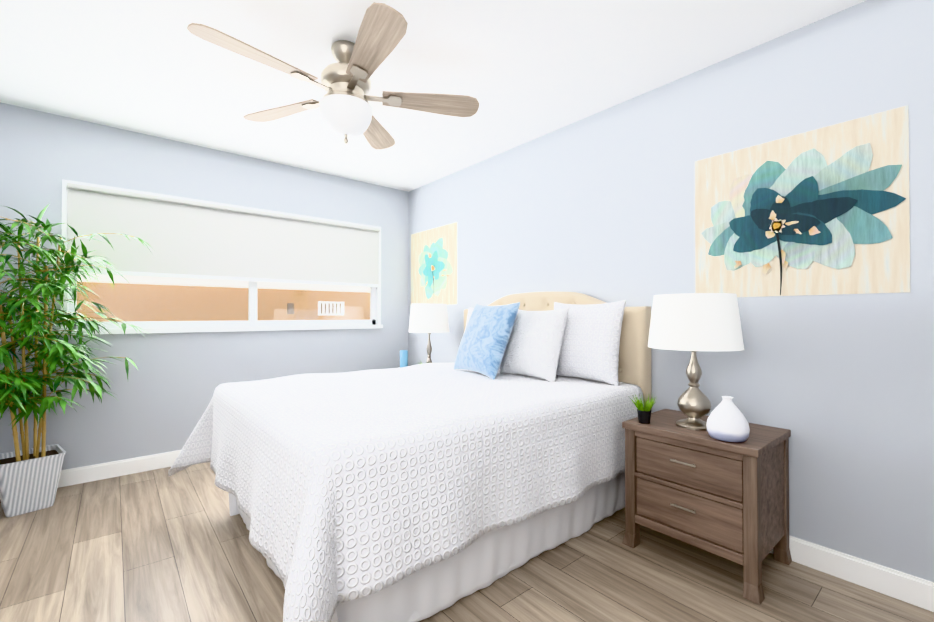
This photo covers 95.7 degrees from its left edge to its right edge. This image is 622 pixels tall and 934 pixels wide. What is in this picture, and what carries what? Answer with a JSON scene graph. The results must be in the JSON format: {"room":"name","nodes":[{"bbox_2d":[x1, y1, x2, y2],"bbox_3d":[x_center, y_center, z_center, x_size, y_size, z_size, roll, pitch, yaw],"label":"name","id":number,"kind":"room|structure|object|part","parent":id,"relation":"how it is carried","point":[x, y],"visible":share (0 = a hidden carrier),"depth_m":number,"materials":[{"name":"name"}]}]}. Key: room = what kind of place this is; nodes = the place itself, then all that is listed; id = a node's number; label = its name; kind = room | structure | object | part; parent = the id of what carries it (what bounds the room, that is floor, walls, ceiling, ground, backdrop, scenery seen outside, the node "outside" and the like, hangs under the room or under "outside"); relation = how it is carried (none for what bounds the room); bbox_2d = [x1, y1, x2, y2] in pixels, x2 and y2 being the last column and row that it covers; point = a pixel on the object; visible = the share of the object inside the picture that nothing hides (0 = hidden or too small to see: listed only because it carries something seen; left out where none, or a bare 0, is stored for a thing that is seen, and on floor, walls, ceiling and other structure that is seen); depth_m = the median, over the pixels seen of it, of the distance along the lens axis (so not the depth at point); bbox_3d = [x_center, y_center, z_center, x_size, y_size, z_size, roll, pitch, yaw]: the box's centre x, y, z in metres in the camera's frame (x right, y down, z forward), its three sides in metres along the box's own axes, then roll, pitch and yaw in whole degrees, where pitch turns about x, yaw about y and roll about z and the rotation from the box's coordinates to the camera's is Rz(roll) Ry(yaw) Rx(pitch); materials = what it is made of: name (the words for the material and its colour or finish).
{"room":"bedroom","nodes":[
{"label":"bedroom","id":0,"kind":"room"},
{"bbox_2d":[0,103,408,469],"bbox_3d":[-1.920,-0.061,3.475,3.500,2.440,0.100,0,-1,-40],"label":"wall","id":1,"kind":"structure","parent":0,"point":[159,402],"depth_m":3.15,"materials":[{"name":"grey paint"}]},
{"bbox_2d":[57,450,180,487],"bbox_3d":[-1.884,1.105,3.420,3.240,0.107,0.014,0,-1,-40],"label":"baseboard","id":2,"kind":"structure","parent":1,"relation":"attached to","point":[84,474],"depth_m":2.94,"materials":[{"name":"white wood"}]},
{"bbox_2d":[58,179,382,334],"bbox_3d":[-1.796,-0.347,3.562,2.360,1.025,0.130,0,-1,-40],"label":"window frame","id":3,"kind":"structure","parent":1,"relation":"attached to","point":[252,323],"depth_m":3.44,"materials":[{"name":"white"}]},
{"bbox_2d":[76,274,370,321],"bbox_3d":[-1.814,-0.355,3.585,2.260,0.930,0.004,0,-1,-40],"label":"window","id":4,"kind":"structure","parent":1,"relation":"in","point":[82,305],"depth_m":3.37,"materials":[{"name":"white"}]},
{"bbox_2d":[67,183,379,286],"bbox_3d":[-1.759,-0.542,3.521,2.288,0.593,0.040,0,-1,-40],"label":"window blind","id":5,"kind":"object","parent":1,"relation":"attached to","point":[187,239],"visible":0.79,"depth_m":3.34,"materials":[{"name":"grey fabric"}]},
{"bbox_2d":[0,0,865,191],"bbox_3d":[-0.464,-1.348,1.746,3.500,0.100,4.640,0,-1,-40],"label":"ceiling","id":6,"kind":"structure","parent":0,"point":[523,71],"depth_m":2.21,"materials":[{"name":"white paint"}]},
{"bbox_2d":[187,2,478,149],"bbox_3d":[-0.604,-1.060,2.051,1.273,0.470,1.280,0,-1,-40],"label":"fan","id":7,"kind":"object","parent":6,"relation":"hanging from","point":[344,106],"visible":1,"depth_m":1.99,"materials":[{"name":"brown wood"}]},
{"bbox_2d":[0,462,933,621],"bbox_3d":[-0.464,1.192,1.721,3.500,0.100,4.640,0,-1,-40],"label":"floor","id":8,"kind":"structure","parent":0,"point":[159,545],"depth_m":1.81,"materials":[{"name":"brown wood"}]},
{"bbox_2d":[0,203,150,516],"bbox_3d":[-2.412,0.250,2.400,1.023,1.797,0.801,0,-1,-40],"label":"bamboo plant","id":9,"kind":"object","parent":8,"relation":"on","point":[29,480],"visible":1,"depth_m":2.43,"materials":[{"name":"leaf"},{"name":"white ribbed ceramic"},{"name":"cane"}]},
{"bbox_2d":[168,292,651,621],"bbox_3d":[-0.269,0.502,2.376,2.145,1.292,1.996,0,-1,-40],"label":"bed","id":10,"kind":"object","parent":8,"relation":"on","point":[492,453],"visible":0.98,"depth_m":1.72,"materials":[{"name":"white fabric"}]},
{"bbox_3d":[-0.203,0.777,2.438,1.745,0.685,1.430,0,-1,-40],"label":"mattress","id":11,"kind":"part","parent":10,"relation":"part of","materials":[{"name":"white fabric"}]},
{"bbox_2d":[454,302,519,379],"bbox_3d":[0.119,0.183,2.857,0.166,0.546,0.598,25,-12,-25],"label":"pillow","id":12,"kind":"object","parent":10,"relation":"on","point":[491,332],"depth_m":2.71,"materials":[{"name":"blue fabric"}]},
{"bbox_3d":[0.513,0.509,3.040,0.093,1.292,1.620,0,-1,-40],"label":"headboard","id":13,"kind":"part","parent":10,"relation":"part of","materials":[{"name":"beige fabric"}]},
{"bbox_2d":[554,300,625,385],"bbox_3d":[0.707,0.180,2.567,0.176,0.525,0.546,13,-9,-39],"label":"pillow","id":14,"kind":"object","parent":10,"relation":"on","point":[594,331],"depth_m":2.46,"materials":[{"name":"white fabric"}]},
{"bbox_2d":[622,409,791,604],"bbox_3d":[1.125,0.845,2.010,0.459,0.600,0.579,0,-1,-40],"label":"nightstand","id":15,"kind":"object","parent":8,"relation":"on","point":[703,490],"visible":1,"depth_m":1.84,"materials":[{"name":"brown wood"}]},
{"bbox_2d":[629,394,656,423],"bbox_3d":[0.859,0.472,2.070,0.137,0.145,0.137,0,-1,-40],"label":"plant","id":16,"kind":"object","parent":15,"relation":"on","point":[644,415],"visible":1,"depth_m":2.04,"materials":[{"name":"green plant"}]},
{"bbox_2d":[648,293,743,430],"bbox_3d":[1.072,0.234,1.998,0.400,0.620,0.400,0,-1,-40],"label":"lamp","id":17,"kind":"object","parent":15,"relation":"on","point":[693,323],"visible":0.96,"depth_m":1.86,"materials":[{"name":"white fabric"}]},
{"bbox_2d":[706,396,749,441],"bbox_3d":[1.107,0.453,1.797,0.158,0.178,0.158,0,-1,-40],"label":"vase","id":18,"kind":"object","parent":15,"relation":"on","point":[727,421],"visible":1,"depth_m":1.75,"materials":[{"name":"ceramic"}]},
{"bbox_3d":[-0.414,0.863,3.851,0.459,0.600,0.579,0,-1,-40],"label":"nightstand","id":19,"kind":"object","parent":8,"relation":"on","visible":0},
{"bbox_2d":[400,350,407,367],"bbox_3d":[-0.569,0.459,3.818,0.072,0.205,0.072,0,-1,-40],"label":"candle","id":20,"kind":"object","parent":19,"relation":"on","point":[403,358],"visible":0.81,"depth_m":3.79,"materials":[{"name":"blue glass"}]},
{"bbox_2d":[409,303,449,362],"bbox_3d":[-0.334,0.248,3.742,0.360,0.625,0.360,0,-1,-40],"label":"lamp","id":21,"kind":"object","parent":19,"relation":"on","point":[428,318],"visible":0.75,"depth_m":3.60,"materials":[{"name":"white fabric"}]},
{"bbox_2d":[408,0,933,581],"bbox_3d":[0.872,-0.068,2.785,0.100,2.440,4.540,0,-1,-40],"label":"wall","id":22,"kind":"structure","parent":0,"point":[602,208],"depth_m":2.01,"materials":[{"name":"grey paint"}]},
{"bbox_2d":[411,222,456,304],"bbox_3d":[-0.331,-0.434,4.169,0.041,0.750,0.780,0,-1,-40],"label":"picture","id":23,"kind":"object","parent":22,"relation":"attached to","point":[434,265],"visible":1,"depth_m":4.12,"materials":[{"name":"beige paper"}]},
{"bbox_2d":[695,105,909,296],"bbox_3d":[1.496,-0.440,1.982,0.043,0.740,0.800,0,-1,-40],"label":"picture","id":24,"kind":"object","parent":22,"relation":"attached to","point":[824,211],"visible":1,"depth_m":1.90,"materials":[{"name":"beige fabric"}]},
{"bbox_2d":[770,535,933,611],"bbox_3d":[0.796,1.099,2.776,0.014,0.107,4.440,0,-1,-40],"label":"baseboard","id":25,"kind":"structure","parent":22,"relation":"attached to","point":[908,588],"depth_m":1.75,"materials":[{"name":"white wood"}]},
{"label":"outside","id":26,"kind":"structure","parent":0,"visible":0},
{"bbox_2d":[77,273,369,321],"bbox_3d":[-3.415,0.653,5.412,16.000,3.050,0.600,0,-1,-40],"label":"window pane","id":27,"kind":"structure","parent":26,"point":[295,299],"depth_m":5.55,"materials":[{"name":"glass"}]}
]}

